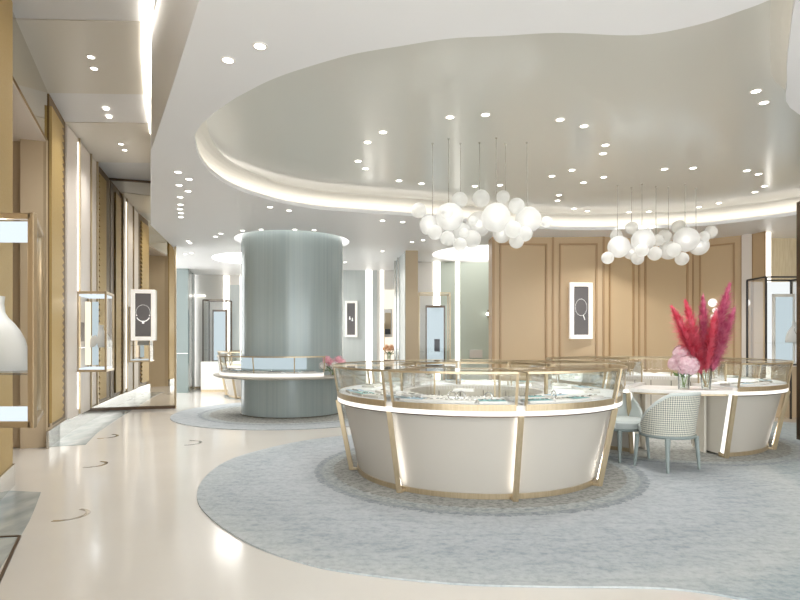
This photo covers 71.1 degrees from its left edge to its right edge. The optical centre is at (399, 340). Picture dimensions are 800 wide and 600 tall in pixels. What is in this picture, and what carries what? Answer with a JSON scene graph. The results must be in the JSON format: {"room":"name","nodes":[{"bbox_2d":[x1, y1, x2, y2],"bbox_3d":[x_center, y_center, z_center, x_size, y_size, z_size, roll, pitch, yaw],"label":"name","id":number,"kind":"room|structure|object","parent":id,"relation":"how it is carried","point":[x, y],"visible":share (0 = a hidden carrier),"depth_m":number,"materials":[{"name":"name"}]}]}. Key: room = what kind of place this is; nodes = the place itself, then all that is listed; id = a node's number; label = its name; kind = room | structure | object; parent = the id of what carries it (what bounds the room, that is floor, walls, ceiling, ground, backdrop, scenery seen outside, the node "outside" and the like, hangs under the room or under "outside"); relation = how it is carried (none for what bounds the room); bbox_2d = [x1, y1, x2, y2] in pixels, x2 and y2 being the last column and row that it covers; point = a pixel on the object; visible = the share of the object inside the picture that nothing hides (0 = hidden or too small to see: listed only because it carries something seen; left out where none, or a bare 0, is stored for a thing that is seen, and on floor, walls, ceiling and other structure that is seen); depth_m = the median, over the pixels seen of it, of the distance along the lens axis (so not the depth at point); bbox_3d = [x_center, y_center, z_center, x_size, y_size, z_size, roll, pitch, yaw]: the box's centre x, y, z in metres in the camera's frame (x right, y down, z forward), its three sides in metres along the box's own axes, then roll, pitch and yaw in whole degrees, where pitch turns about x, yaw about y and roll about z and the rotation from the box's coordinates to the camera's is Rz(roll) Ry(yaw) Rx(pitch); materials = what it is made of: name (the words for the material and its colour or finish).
{"room":"shop","nodes":[
{"label":"shop","id":0,"kind":"room"},
{"bbox_2d":[0,0,110,499],"bbox_3d":[-5.421,-0.910,5.466,3.954,4.520,10.239,0,0,-23],"label":"wall","id":1,"kind":"structure","parent":0,"point":[46,171],"depth_m":7.15,"materials":[{"name":"beige wood"}]},
{"bbox_2d":[0,212,43,427],"bbox_3d":[-2.561,-0.120,3.547,0.520,1.250,0.982,0,0,-32],"label":"vitrine","id":2,"kind":"object","parent":1,"relation":"attached to","point":[30,231],"visible":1,"depth_m":3.27,"materials":[{"name":"gold metal"}]},
{"bbox_2d":[0,296,27,370],"bbox_3d":[-2.570,-0.048,3.537,0.434,0.469,0.196,0,0,-8],"label":"bust","id":3,"kind":"object","parent":2,"relation":"on","point":[13,345],"visible":0.94,"depth_m":3.50,"materials":[{"name":"white leather"}]},
{"bbox_2d":[0,221,27,242],"bbox_3d":[-2.560,-0.685,3.545,0.422,0.030,0.845,0,0,-29],"label":"light","id":4,"kind":"object","parent":2,"relation":"attached to","point":[10,231],"depth_m":3.44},
{"bbox_2d":[0,370,27,374],"bbox_3d":[-2.560,0.194,3.545,0.422,0.012,0.845,0,0,-29],"label":"shelf","id":5,"kind":"object","parent":2,"relation":"attached to","point":[1,372],"depth_m":3.45,"materials":[{"name":"clear glass"}]},
{"bbox_2d":[0,406,27,420],"bbox_3d":[-2.560,0.460,3.545,0.422,0.030,0.845,0,0,-29],"label":"light","id":6,"kind":"object","parent":2,"relation":"attached to","point":[7,413],"depth_m":3.44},
{"bbox_2d":[78,142,78,408],"bbox_3d":[-4.974,-1.010,8.655,0.010,4.120,0.019,0,0,-17],"label":"strip light","id":7,"kind":"object","parent":1,"relation":"attached to","point":[78,142],"depth_m":8.66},
{"bbox_2d":[77,291,113,371],"bbox_3d":[-4.853,-0.145,8.913,0.470,1.250,0.735,0,0,-17],"label":"vitrine","id":8,"kind":"object","parent":1,"relation":"attached to","point":[105,295],"visible":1,"depth_m":8.82,"materials":[{"name":"gold metal"}]},
{"bbox_2d":[79,294,111,298],"bbox_3d":[-4.830,-0.710,8.920,0.386,0.030,0.643,0,0,-15],"label":"light","id":9,"kind":"object","parent":8,"relation":"attached to","point":[89,296],"depth_m":8.75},
{"bbox_2d":[79,367,111,369],"bbox_3d":[-4.830,0.435,8.920,0.386,0.030,0.643,0,0,-15],"label":"light","id":10,"kind":"object","parent":8,"relation":"attached to","point":[84,368],"depth_m":8.66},
{"bbox_2d":[90,325,111,346],"bbox_3d":[-4.774,-0.079,8.918,0.326,0.352,0.147,0,0,-20],"label":"bust","id":11,"kind":"object","parent":8,"relation":"on","point":[99,339],"visible":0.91,"depth_m":8.86,"materials":[{"name":"white leather"}]},
{"bbox_2d":[12,0,156,180],"bbox_3d":[0.250,-3.165,7.750,18.500,0.110,21.500,0,0,0],"label":"ceiling","id":12,"kind":"structure","parent":0,"point":[59,35],"depth_m":6.51,"materials":[{"name":"white"}]},
{"bbox_2d":[141,0,153,133],"bbox_3d":[-2.917,-3.148,6.474,0.138,0.017,4.411,0,0,-25],"label":"strip light","id":13,"kind":"object","parent":12,"relation":"in","point":[147,6],"depth_m":6.34,"materials":[{"name":"plastic"}]},
{"bbox_2d":[109,178,175,409],"bbox_3d":[-5.082,-0.910,11.102,1.222,4.520,0.128,0,0,-16],"label":"wall","id":14,"kind":"structure","parent":0,"point":[143,376],"depth_m":11.04,"materials":[{"name":"wood"}]},
{"bbox_2d":[131,289,155,339],"bbox_3d":[-5.037,-0.510,10.986,0.440,1.000,0.060,0,0,-16],"label":"screen","id":15,"kind":"object","parent":14,"relation":"attached to","point":[143,301],"visible":1,"depth_m":10.97,"materials":[{"name":"white"}]},
{"bbox_2d":[176,269,194,392],"bbox_3d":[-5.700,-0.270,15.240,0.304,3.240,1.332,0,0,-2],"label":"wall","id":16,"kind":"structure","parent":0,"point":[185,279],"depth_m":14.60,"materials":[{"name":"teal glass"}]},
{"bbox_2d":[195,275,240,387],"bbox_3d":[-5.200,-0.270,16.030,1.600,3.240,0.140,0,0,0],"label":"wall","id":17,"kind":"structure","parent":0,"point":[207,287],"depth_m":16.00,"materials":[{"name":"white paint"}]},
{"bbox_2d":[223,276,228,350],"bbox_3d":[-4.958,-0.280,15.990,0.157,3.160,0.020,0,0,0],"label":"strip light","id":18,"kind":"object","parent":17,"relation":"attached to","point":[225,278],"depth_m":15.98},
{"bbox_2d":[240,276,240,360],"bbox_3d":[-4.523,-0.280,15.990,0.086,3.160,0.020,0,0,0],"label":"strip light","id":19,"kind":"object","parent":17,"relation":"attached to","point":[240,276],"depth_m":15.98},
{"bbox_2d":[343,270,393,383],"bbox_3d":[-0.884,-0.303,15.035,1.982,3.305,0.130,0,0,0],"label":"wall","id":20,"kind":"structure","parent":0,"point":[373,290],"depth_m":14.98,"materials":[{"name":"white paint"}]},
{"bbox_2d":[345,301,356,336],"bbox_3d":[-1.304,-0.587,14.937,0.330,0.960,0.066,0,0,0],"label":"picture","id":21,"kind":"object","parent":20,"relation":"attached to","point":[350,306],"visible":1,"depth_m":14.93,"materials":[{"name":"white"}]},
{"bbox_2d":[366,270,371,383],"bbox_3d":[-0.830,-0.276,15.000,0.161,3.252,0.020,0,0,0],"label":"strip light","id":22,"kind":"object","parent":20,"relation":"attached to","point":[368,272],"depth_m":14.99,"materials":[{"name":"plastic"}]},
{"bbox_2d":[380,270,383,381],"bbox_3d":[-0.481,-0.303,14.990,0.080,3.305,0.020,0,0,0],"label":"strip light","id":23,"kind":"object","parent":20,"relation":"attached to","point":[381,271],"depth_m":14.98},
{"bbox_2d":[383,309,392,336],"bbox_3d":[-0.319,-0.475,14.922,0.240,0.750,0.075,0,0,0],"label":"picture frame","id":24,"kind":"object","parent":20,"relation":"attached to","point":[387,313],"visible":1,"depth_m":14.90,"materials":[{"name":"white paint"}]},
{"bbox_2d":[0,388,795,599],"bbox_3d":[0.250,1.398,6.250,18.500,0.104,24.500,0,0,0],"label":"floor","id":25,"kind":"structure","parent":0,"point":[146,534],"depth_m":3.91,"materials":[{"name":"beige stone"}]},
{"bbox_2d":[0,535,20,582],"bbox_3d":[-2.611,1.344,3.436,0.452,0.010,1.151,0,0,-32],"label":"inlay","id":26,"kind":"object","parent":25,"relation":"on","point":[9,558],"visible":1,"depth_m":3.51,"materials":[{"name":"brown metal"}]},
{"bbox_2d":[51,508,90,521],"bbox_3d":[-2.506,1.348,4.333,0.161,0.002,0.334,0,0,8],"label":"inlay","id":27,"kind":"object","parent":25,"relation":"on","point":[87,511],"visible":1,"depth_m":4.30,"materials":[{"name":"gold metal"}]},
{"bbox_2d":[201,361,227,391],"bbox_3d":[-4.907,0.950,15.035,0.750,0.800,0.370,0,0,0],"label":"base cabinet","id":28,"kind":"object","parent":25,"relation":"on","point":[209,383],"visible":0.57,"depth_m":14.85,"materials":[{"name":"white paint"}]},
{"bbox_2d":[202,300,231,361],"bbox_3d":[-5.068,0.109,15.550,0.653,2.483,0.525,0,0,0],"label":"tall showcase","id":29,"kind":"object","parent":25,"relation":"on","point":[219,317],"visible":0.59,"depth_m":15.65,"materials":[{"name":"glass"}]},
{"bbox_2d":[170,402,348,429],"bbox_3d":[-2.030,1.343,10.600,4.300,0.011,4.300,0,0,0],"label":"rug","id":30,"kind":"object","parent":25,"relation":"on","point":[221,416],"visible":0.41,"depth_m":9.43,"materials":[{"name":"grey carpet"}]},
{"bbox_2d":[240,230,342,418],"bbox_3d":[-2.030,-0.370,10.600,1.910,3.440,1.910,0,0,0],"label":"column","id":31,"kind":"structure","parent":25,"relation":"on","point":[292,280],"depth_m":9.77,"materials":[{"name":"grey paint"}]},
{"bbox_2d":[213,372,334,379],"bbox_3d":[-2.287,0.605,9.854,2.825,0.110,1.281,0,0,19],"label":"countertop","id":32,"kind":"structure","parent":31,"relation":"attached to","point":[236,376],"depth_m":9.32,"materials":[{"name":"white stone"}]},
{"bbox_2d":[217,354,324,373],"bbox_3d":[-2.495,0.403,9.855,2.503,0.294,0.976,0,0,32],"label":"glass case","id":33,"kind":"object","parent":32,"relation":"on","point":[247,362],"visible":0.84,"depth_m":9.66,"materials":[{"name":"white"}]},
{"bbox_2d":[418,292,450,366],"bbox_3d":[0.758,0.142,12.575,0.706,2.417,0.575,0,0,0],"label":"tall showcase","id":34,"kind":"object","parent":25,"relation":"on","point":[434,314],"visible":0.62,"depth_m":12.69,"materials":[{"name":"beige metal"}]},
{"bbox_2d":[434,339,439,351],"bbox_3d":[0.829,0.095,12.550,0.120,0.280,0.080,0,0,0],"label":"display stand","id":35,"kind":"object","parent":34,"relation":"on","point":[436,341],"visible":1,"depth_m":12.51,"materials":[{"name":"grey"}]},
{"bbox_2d":[197,421,799,599],"bbox_3d":[2.696,1.343,5.899,9.295,0.011,8.299,0,0,0],"label":"rug","id":36,"kind":"object","parent":25,"relation":"on","point":[729,527],"visible":0.6,"depth_m":4.15,"materials":[{"name":"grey carpet"}]},
{"bbox_2d":[335,383,622,501],"bbox_3d":[0.803,0.935,5.980,2.927,0.814,2.927,0,0,9],"label":"display counter","id":37,"kind":"object","parent":36,"relation":"on","point":[519,454],"depth_m":4.79,"materials":[{"name":"beige leather"}]},
{"bbox_2d":[332,361,414,390],"bbox_3d":[-0.280,0.407,6.280,0.776,0.322,1.095,0,0,15],"label":"glass case","id":38,"kind":"object","parent":37,"relation":"on","point":[346,379],"visible":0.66,"depth_m":6.39,"materials":[{"name":"gold"}]},
{"bbox_2d":[362,383,381,387],"bbox_3d":[-0.319,0.503,6.345,0.150,0.031,0.240,0,0,18],"label":"tray","id":39,"kind":"object","parent":38,"relation":"on","point":[372,385],"visible":1,"depth_m":6.25,"materials":[{"name":"white paint"}]},
{"bbox_2d":[333,365,427,406],"bbox_3d":[-0.175,0.407,5.427,0.776,0.322,1.095,0,0,-30],"label":"glass case","id":40,"kind":"object","parent":37,"relation":"on","point":[383,369],"visible":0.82,"depth_m":5.10,"materials":[{"name":"white"}]},
{"bbox_2d":[352,391,372,395],"bbox_3d":[-0.345,0.503,5.370,0.160,0.031,0.235,0,0,-28],"label":"tray","id":41,"kind":"object","parent":40,"relation":"on","point":[359,393],"visible":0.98,"depth_m":5.33,"materials":[{"name":"white paint"}]},
{"bbox_2d":[363,393,383,398],"bbox_3d":[-0.207,0.503,5.162,0.160,0.031,0.235,0,0,-39],"label":"tray","id":42,"kind":"object","parent":40,"relation":"on","point":[370,395],"visible":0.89,"depth_m":5.11,"materials":[{"name":"white paint"}]},
{"bbox_2d":[372,359,456,384],"bbox_3d":[0.250,0.407,6.958,1.095,0.322,0.776,0,0,-30],"label":"glass case","id":43,"kind":"object","parent":37,"relation":"on","point":[446,363],"visible":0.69,"depth_m":6.87,"materials":[{"name":"gold"}]},
{"bbox_2d":[388,367,518,410],"bbox_3d":[0.503,0.407,4.897,1.095,0.322,0.776,0,0,15],"label":"glass case","id":44,"kind":"object","parent":37,"relation":"on","point":[415,382],"visible":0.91,"depth_m":4.78,"materials":[{"name":"white"}]},
{"bbox_2d":[399,396,425,401],"bbox_3d":[0.134,0.503,4.866,0.235,0.031,0.160,0,0,31],"label":"tray","id":45,"kind":"object","parent":44,"relation":"on","point":[412,399],"visible":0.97,"depth_m":4.81,"materials":[{"name":"white paint"}]},
{"bbox_2d":[422,394,447,397],"bbox_3d":[0.319,0.503,5.071,0.200,0.031,0.140,0,0,28],"label":"tray","id":46,"kind":"object","parent":44,"relation":"on","point":[427,395],"visible":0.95,"depth_m":5.03,"materials":[{"name":"white paint"}]},
{"bbox_2d":[421,397,449,402],"bbox_3d":[0.316,0.503,4.775,0.235,0.031,0.160,0,0,22],"label":"tray","id":47,"kind":"object","parent":44,"relation":"on","point":[430,400],"visible":0.94,"depth_m":4.72,"materials":[{"name":"white paint"}]},
{"bbox_2d":[447,399,476,403],"bbox_3d":[0.522,0.503,4.711,0.235,0.031,0.160,0,0,12],"label":"tray","id":48,"kind":"object","parent":44,"relation":"on","point":[456,401],"visible":1,"depth_m":4.64,"materials":[{"name":"white paint"}]},
{"bbox_2d":[453,388,473,398],"bbox_3d":[0.565,0.470,4.947,0.180,0.097,0.070,0,0,13],"label":"display stand","id":49,"kind":"object","parent":44,"relation":"on","point":[454,389],"visible":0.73,"depth_m":4.92,"materials":[{"name":"white paint"}]},
{"bbox_2d":[467,396,489,398],"bbox_3d":[0.695,0.503,4.956,0.200,0.031,0.140,0,0,6],"label":"tray","id":50,"kind":"object","parent":44,"relation":"on","point":[468,397],"visible":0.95,"depth_m":4.90,"materials":[{"name":"white paint"}]},
{"bbox_2d":[477,399,507,403],"bbox_3d":[0.769,0.503,4.681,0.235,0.031,0.160,0,0,1],"label":"tray","id":51,"kind":"object","parent":44,"relation":"on","point":[480,401],"visible":1,"depth_m":4.60,"materials":[{"name":"white paint"}]},
{"bbox_2d":[449,359,531,385],"bbox_3d":[1.103,0.407,7.063,1.095,0.322,0.776,0,0,15],"label":"glass case","id":52,"kind":"object","parent":37,"relation":"on","point":[507,382],"visible":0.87,"depth_m":6.84,"materials":[{"name":"gold"}]},
{"bbox_2d":[386,383,615,410],"bbox_3d":[0.803,0.549,5.980,2.840,0.041,2.840,0,0,0],"label":"countertop","id":53,"kind":"structure","parent":37,"relation":"on","point":[520,407],"depth_m":6.50,"materials":[{"name":"white paint"}]},
{"bbox_2d":[498,366,619,410],"bbox_3d":[1.356,0.407,5.002,1.095,0.322,0.776,0,0,-30],"label":"glass case","id":54,"kind":"object","parent":37,"relation":"on","point":[544,370],"visible":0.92,"depth_m":4.75,"materials":[{"name":"white"}]},
{"bbox_2d":[503,396,529,399],"bbox_3d":[1.035,0.503,4.976,0.200,0.031,0.140,0,0,-13],"label":"tray","id":55,"kind":"object","parent":54,"relation":"on","point":[504,397],"visible":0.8,"depth_m":4.92,"materials":[{"name":"white paint"}]},
{"bbox_2d":[521,398,554,403],"bbox_3d":[1.161,0.503,4.730,0.235,0.031,0.160,0,0,-16],"label":"tray","id":56,"kind":"object","parent":54,"relation":"on","point":[537,400],"visible":0.97,"depth_m":4.67,"materials":[{"name":"white paint"}]},
{"bbox_2d":[543,393,568,397],"bbox_3d":[1.437,0.503,5.168,0.200,0.031,0.140,0,0,-38],"label":"tray","id":57,"kind":"object","parent":54,"relation":"on","point":[559,394],"visible":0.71,"depth_m":5.13,"materials":[{"name":"white paint"}]},
{"bbox_2d":[548,397,576,402],"bbox_3d":[1.373,0.503,4.812,0.235,0.031,0.160,0,0,-26],"label":"tray","id":58,"kind":"object","parent":54,"relation":"on","point":[558,399],"visible":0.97,"depth_m":4.75,"materials":[{"name":"white paint"}]},
{"bbox_2d":[561,396,590,401],"bbox_3d":[1.530,0.503,4.902,0.235,0.031,0.160,0,0,-34],"label":"tray","id":59,"kind":"object","parent":54,"relation":"on","point":[579,398],"visible":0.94,"depth_m":4.87,"materials":[{"name":"white paint"}]},
{"bbox_2d":[580,394,603,399],"bbox_3d":[1.706,0.503,5.045,0.235,0.031,0.160,0,0,-44],"label":"tray","id":60,"kind":"object","parent":54,"relation":"on","point":[595,396],"visible":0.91,"depth_m":5.01,"materials":[{"name":"white paint"}]},
{"bbox_2d":[511,360,606,388],"bbox_3d":[1.781,0.407,6.533,0.776,0.322,1.095,0,0,-30],"label":"glass case","id":61,"kind":"object","parent":37,"relation":"on","point":[596,380],"visible":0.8,"depth_m":6.35,"materials":[{"name":"white"}]},
{"bbox_2d":[546,364,627,402],"bbox_3d":[1.886,0.407,5.680,0.776,0.322,1.095,0,0,15],"label":"glass case","id":62,"kind":"object","parent":37,"relation":"on","point":[608,392],"visible":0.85,"depth_m":5.66,"materials":[{"name":"white"}]},
{"bbox_2d":[583,388,600,392],"bbox_3d":[1.943,0.503,5.675,0.150,0.031,0.240,0,0,15],"label":"tray","id":63,"kind":"object","parent":62,"relation":"on","point":[591,390],"visible":1,"depth_m":5.58,"materials":[{"name":"white paint"}]},
{"bbox_2d":[603,384,649,462],"bbox_3d":[2.523,0.928,6.432,0.574,0.820,0.578,0,0,-28],"label":"armchair","id":64,"kind":"object","parent":36,"relation":"on","point":[624,423],"visible":0.37,"depth_m":6.35,"materials":[{"name":"fabric"}]},
{"bbox_2d":[633,392,700,473],"bbox_3d":[2.836,0.928,5.916,0.608,0.820,0.613,0,0,-24],"label":"armchair","id":65,"kind":"object","parent":36,"relation":"on","point":[674,416],"visible":1,"depth_m":5.68,"materials":[{"name":"fabric"}]},
{"bbox_2d":[557,374,789,457],"bbox_3d":[3.570,0.933,7.712,2.935,0.809,2.923,0,0,0],"label":"display counter","id":66,"kind":"object","parent":36,"relation":"on","point":[738,423],"depth_m":6.57,"materials":[{"name":"beige leather"}]},
{"bbox_2d":[546,357,600,382],"bbox_3d":[2.487,0.407,8.010,0.776,0.322,1.095,0,0,15],"label":"glass case","id":67,"kind":"object","parent":66,"relation":"on","point":[554,376],"visible":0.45,"depth_m":7.97,"materials":[{"name":"white"}]},
{"bbox_2d":[559,356,627,376],"bbox_3d":[3.017,0.407,8.688,1.095,0.322,0.776,0,0,-30],"label":"glass case","id":68,"kind":"object","parent":66,"relation":"on","point":[601,357],"visible":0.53,"depth_m":8.50,"materials":[{"name":"white"}]},
{"bbox_2d":[555,359,641,388],"bbox_3d":[2.592,0.407,7.157,0.776,0.322,1.095,0,0,-30],"label":"glass case","id":69,"kind":"object","parent":66,"relation":"on","point":[634,371],"visible":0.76,"depth_m":6.93,"materials":[{"name":"white"}]},
{"bbox_2d":[611,356,673,375],"bbox_3d":[3.870,0.407,8.793,1.095,0.322,0.776,0,0,15],"label":"glass case","id":70,"kind":"object","parent":66,"relation":"on","point":[629,357],"visible":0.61,"depth_m":8.50,"materials":[{"name":"white"}]},
{"bbox_2d":[557,374,737,391],"bbox_3d":[3.570,0.549,7.715,2.840,0.041,2.829,0,0,0],"label":"countertop","id":71,"kind":"structure","parent":66,"relation":"on","point":[670,377],"depth_m":7.12,"materials":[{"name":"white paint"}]},
{"bbox_2d":[674,357,756,378],"bbox_3d":[4.548,0.407,8.263,0.776,0.322,1.095,0,0,-30],"label":"glass case","id":72,"kind":"object","parent":66,"relation":"on","point":[755,367],"visible":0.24,"depth_m":8.02,"materials":[{"name":"white"}]},
{"bbox_2d":[720,394,731,453],"bbox_3d":[3.726,0.949,6.382,0.036,0.689,0.197,0,0,-7],"label":"light","id":73,"kind":"object","parent":66,"relation":"attached to","point":[726,401],"depth_m":6.38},
{"bbox_2d":[698,360,792,391],"bbox_3d":[4.123,0.407,6.732,1.095,0.322,0.776,0,0,-30],"label":"glass case","id":74,"kind":"object","parent":66,"relation":"on","point":[772,386],"visible":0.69,"depth_m":6.50,"materials":[{"name":"white"}]},
{"bbox_2d":[713,359,793,387],"bbox_3d":[4.653,0.407,7.410,0.776,0.322,1.095,0,0,15],"label":"glass case","id":75,"kind":"object","parent":66,"relation":"on","point":[778,373],"visible":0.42,"depth_m":7.53,"materials":[{"name":"white"}]},
{"bbox_2d":[629,385,733,452],"bbox_3d":[3.276,0.946,6.648,1.097,0.784,0.725,0,0,16],"label":"desk","id":76,"kind":"object","parent":36,"relation":"on","point":[644,390],"visible":0.8,"depth_m":6.67,"materials":[{"name":"white paint"}]},
{"bbox_2d":[677,372,689,388],"bbox_3d":[3.267,0.458,6.446,0.132,0.190,0.132,0,0,0],"label":"glass vase","id":77,"kind":"object","parent":76,"relation":"on","point":[677,372],"visible":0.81,"depth_m":6.44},
{"bbox_2d":[667,357,684,386],"bbox_3d":[3.220,0.355,6.525,0.190,0.359,0.183,0,0,0],"label":"hydrangea","id":78,"kind":"object","parent":77,"relation":"in","point":[672,362],"visible":0.61,"depth_m":6.49,"materials":[{"name":"pink"}]},
{"bbox_2d":[672,346,690,386],"bbox_3d":[3.260,0.288,6.476,0.216,0.490,0.211,0,0,0],"label":"hydrangea","id":79,"kind":"object","parent":77,"relation":"in","point":[676,352],"visible":0.62,"depth_m":6.42,"materials":[{"name":"pink"}]},
{"bbox_2d":[676,355,699,385],"bbox_3d":[3.277,0.346,6.376,0.252,0.377,0.244,0,0,0],"label":"hydrangea","id":80,"kind":"object","parent":77,"relation":"in","point":[687,365],"visible":1,"depth_m":6.30,"materials":[{"name":"pink"}]},
{"bbox_2d":[700,368,712,388],"bbox_3d":[3.520,0.433,6.441,0.136,0.240,0.136,0,0,0],"label":"glass vase","id":81,"kind":"object","parent":76,"relation":"on","point":[709,368],"visible":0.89,"depth_m":6.43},
{"bbox_2d":[670,305,706,386],"bbox_3d":[3.298,0.046,6.407,0.443,0.975,0.389,0,0,-38],"label":"pampas plume","id":82,"kind":"object","parent":81,"relation":"in","point":[675,313],"visible":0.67,"depth_m":6.39,"materials":[{"name":"red plant"}]},
{"bbox_2d":[677,320,705,385],"bbox_3d":[3.324,0.140,6.378,0.332,0.790,0.371,0,0,30],"label":"pampas plume","id":83,"kind":"object","parent":81,"relation":"in","point":[683,330],"visible":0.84,"depth_m":6.35,"materials":[{"name":"red plant"}]},
{"bbox_2d":[680,298,705,383],"bbox_3d":[3.407,0.011,6.474,0.373,1.045,0.338,0,0,23],"label":"pampas plume","id":84,"kind":"object","parent":81,"relation":"in","point":[688,312],"visible":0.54,"depth_m":6.45,"materials":[{"name":"red plant"}]},
{"bbox_2d":[695,293,710,376],"bbox_3d":[3.536,-0.024,6.501,0.349,1.114,0.343,0,0,43],"label":"pampas plume","id":85,"kind":"object","parent":81,"relation":"in","point":[703,316],"visible":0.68,"depth_m":6.49,"materials":[{"name":"red plant"}]},
{"bbox_2d":[700,309,722,386],"bbox_3d":[3.535,0.082,6.391,0.344,0.904,0.357,0,0,-34],"label":"pampas plume","id":86,"kind":"object","parent":81,"relation":"in","point":[711,338],"visible":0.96,"depth_m":6.35,"materials":[{"name":"red plant"}]},
{"bbox_2d":[705,280,738,386],"bbox_3d":[3.666,-0.089,6.452,0.440,1.244,0.433,0,0,0],"label":"pampas plume","id":87,"kind":"object","parent":81,"relation":"in","point":[724,305],"visible":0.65,"depth_m":6.41,"materials":[{"name":"red plant"}]},
{"bbox_2d":[707,307,739,386],"bbox_3d":[3.674,0.061,6.397,0.411,0.945,0.380,0,0,23],"label":"pampas plume","id":88,"kind":"object","parent":81,"relation":"in","point":[732,316],"visible":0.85,"depth_m":6.36,"materials":[{"name":"red plant"}]},
{"bbox_2d":[746,276,795,418],"bbox_3d":[6.391,0.143,9.450,0.781,2.414,0.525,0,0,0],"label":"tall showcase","id":89,"kind":"object","parent":25,"relation":"on","point":[770,306],"visible":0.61,"depth_m":9.55,"materials":[{"name":"glass"}]},
{"bbox_2d":[785,321,795,341],"bbox_3d":[6.630,-0.151,9.380,0.326,0.352,0.181,0,0,0],"label":"bust","id":90,"kind":"object","parent":89,"relation":"on","point":[791,334],"visible":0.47,"depth_m":9.35,"materials":[{"name":"white leather"}]},
{"bbox_2d":[796,201,799,439],"bbox_3d":[5.440,-0.270,7.600,0.070,3.240,0.070,0,0,0],"label":"post","id":91,"kind":"object","parent":25,"relation":"on","point":[797,203],"visible":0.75,"depth_m":7.59,"materials":[{"name":"brown metal"}]},
{"bbox_3d":[-2.980,1.343,14.000,2.720,0.012,2.720,0,0,0],"label":"rug","id":92,"kind":"object","parent":25,"relation":"on","visible":0},
{"bbox_2d":[222,364,240,398],"bbox_3d":[-2.980,0.935,14.000,2.927,0.814,2.927,0,0,9],"label":"display counter","id":93,"kind":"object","parent":92,"relation":"on","point":[233,385],"depth_m":13.01,"materials":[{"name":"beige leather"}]},
{"bbox_2d":[219,350,240,361],"bbox_3d":[-4.063,0.407,14.300,0.776,0.322,1.095,0,0,15],"label":"glass case","id":94,"kind":"object","parent":93,"relation":"on","point":[220,353],"visible":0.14,"depth_m":14.38,"materials":[{"name":"white"}]},
{"bbox_2d":[394,251,404,359],"bbox_3d":[-0.019,-0.270,12.697,0.100,3.240,1.910,0,0,-8],"label":"wall","id":95,"kind":"structure","parent":0,"point":[399,264],"depth_m":12.61,"materials":[{"name":"white paint"}]},
{"bbox_2d":[405,251,417,359],"bbox_3d":[0.245,-0.270,11.900,0.261,3.240,0.400,0,0,0],"label":"pillar","id":96,"kind":"structure","parent":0,"point":[411,257],"depth_m":11.70,"materials":[{"name":"beige paint"}]},
{"bbox_2d":[418,262,488,379],"bbox_3d":[1.627,-0.282,13.430,2.967,3.264,0.140,0,0,0],"label":"wall","id":97,"kind":"structure","parent":0,"point":[467,282],"depth_m":13.36,"materials":[{"name":"white paint"}]},
{"bbox_2d":[433,262,439,379],"bbox_3d":[0.878,-0.270,13.390,0.155,3.240,0.020,0,0,0],"label":"strip light","id":98,"kind":"object","parent":97,"relation":"attached to","point":[436,265],"depth_m":13.38,"materials":[{"name":"plastic"}]},
{"bbox_2d":[455,262,458,358],"bbox_3d":[1.374,-0.282,13.390,0.096,3.264,0.020,0,0,0],"label":"strip light","id":99,"kind":"object","parent":97,"relation":"attached to","point":[456,263],"depth_m":13.38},
{"bbox_2d":[469,350,481,357],"bbox_3d":[1.803,0.306,13.310,0.300,0.190,0.100,0,0,0],"label":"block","id":100,"kind":"object","parent":97,"relation":"attached to","point":[472,353],"visible":1,"depth_m":13.26,"materials":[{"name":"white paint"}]},
{"bbox_2d":[151,0,799,274],"bbox_3d":[0.250,-2.530,7.750,18.500,1.280,21.500,0,0,0],"label":"ceiling","id":101,"kind":"structure","parent":0,"point":[284,126],"depth_m":5.25,"materials":[{"name":"white paint"}]},
{"bbox_2d":[220,56,235,63],"bbox_3d":[-1.157,-1.889,3.767,0.100,0.005,0.100,0,0,0],"label":"recessed light","id":102,"kind":"object","parent":101,"relation":"in","point":[225,59],"visible":1,"depth_m":3.77,"materials":[{"name":"white paint"}]},
{"bbox_2d":[252,42,267,50],"bbox_3d":[-0.897,-1.889,3.588,0.100,0.005,0.100,0,0,0],"label":"recessed light","id":103,"kind":"object","parent":101,"relation":"in","point":[260,46],"visible":1,"depth_m":3.59,"materials":[{"name":"white paint"}]},
{"bbox_2d":[411,137,551,250],"bbox_3d":[0.876,-1.532,5.978,1.496,1.196,0.679,0,0,0],"label":"chandelier","id":104,"kind":"object","parent":101,"relation":"hanging from","point":[495,218],"visible":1,"depth_m":5.88,"materials":[{"name":"white glass"}]},
{"bbox_2d":[601,184,717,264],"bbox_3d":[3.560,-1.575,7.720,1.658,1.110,0.663,0,0,-10],"label":"chandelier","id":105,"kind":"object","parent":101,"relation":"hanging from","point":[685,239],"visible":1,"depth_m":7.56,"materials":[{"name":"white glass"}]},
{"bbox_2d":[489,231,765,380],"bbox_3d":[3.988,-0.270,10.208,4.639,3.240,1.183,0,0,0],"label":"wall","id":106,"kind":"structure","parent":0,"point":[529,283],"depth_m":10.19,"materials":[{"name":"beige"}]},
{"bbox_2d":[569,282,592,338],"bbox_3d":[3.265,-0.546,10.114,0.430,1.020,0.060,0,0,-8],"label":"picture frame","id":107,"kind":"object","parent":106,"relation":"attached to","point":[580,293],"visible":1,"depth_m":10.10,"materials":[{"name":"white"}]},
{"bbox_2d":[708,299,716,317],"bbox_3d":[5.711,-0.579,10.250,0.167,0.390,0.182,0,0,-31],"label":"sconce","id":108,"kind":"object","parent":106,"relation":"attached to","point":[711,302],"visible":0.48,"depth_m":10.19,"materials":[{"name":"glass"}]},
{"bbox_2d":[766,232,795,416],"bbox_3d":[7.075,-0.270,10.075,1.450,3.240,0.650,0,0,0],"label":"wall","id":109,"kind":"structure","parent":0,"point":[780,252],"depth_m":10.30,"materials":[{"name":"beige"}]},
{"bbox_2d":[766,232,770,281],"bbox_3d":[6.425,-0.270,9.775,0.070,3.240,0.050,0,0,0],"label":"strip light","id":110,"kind":"object","parent":109,"relation":"attached to","point":[768,235],"depth_m":9.75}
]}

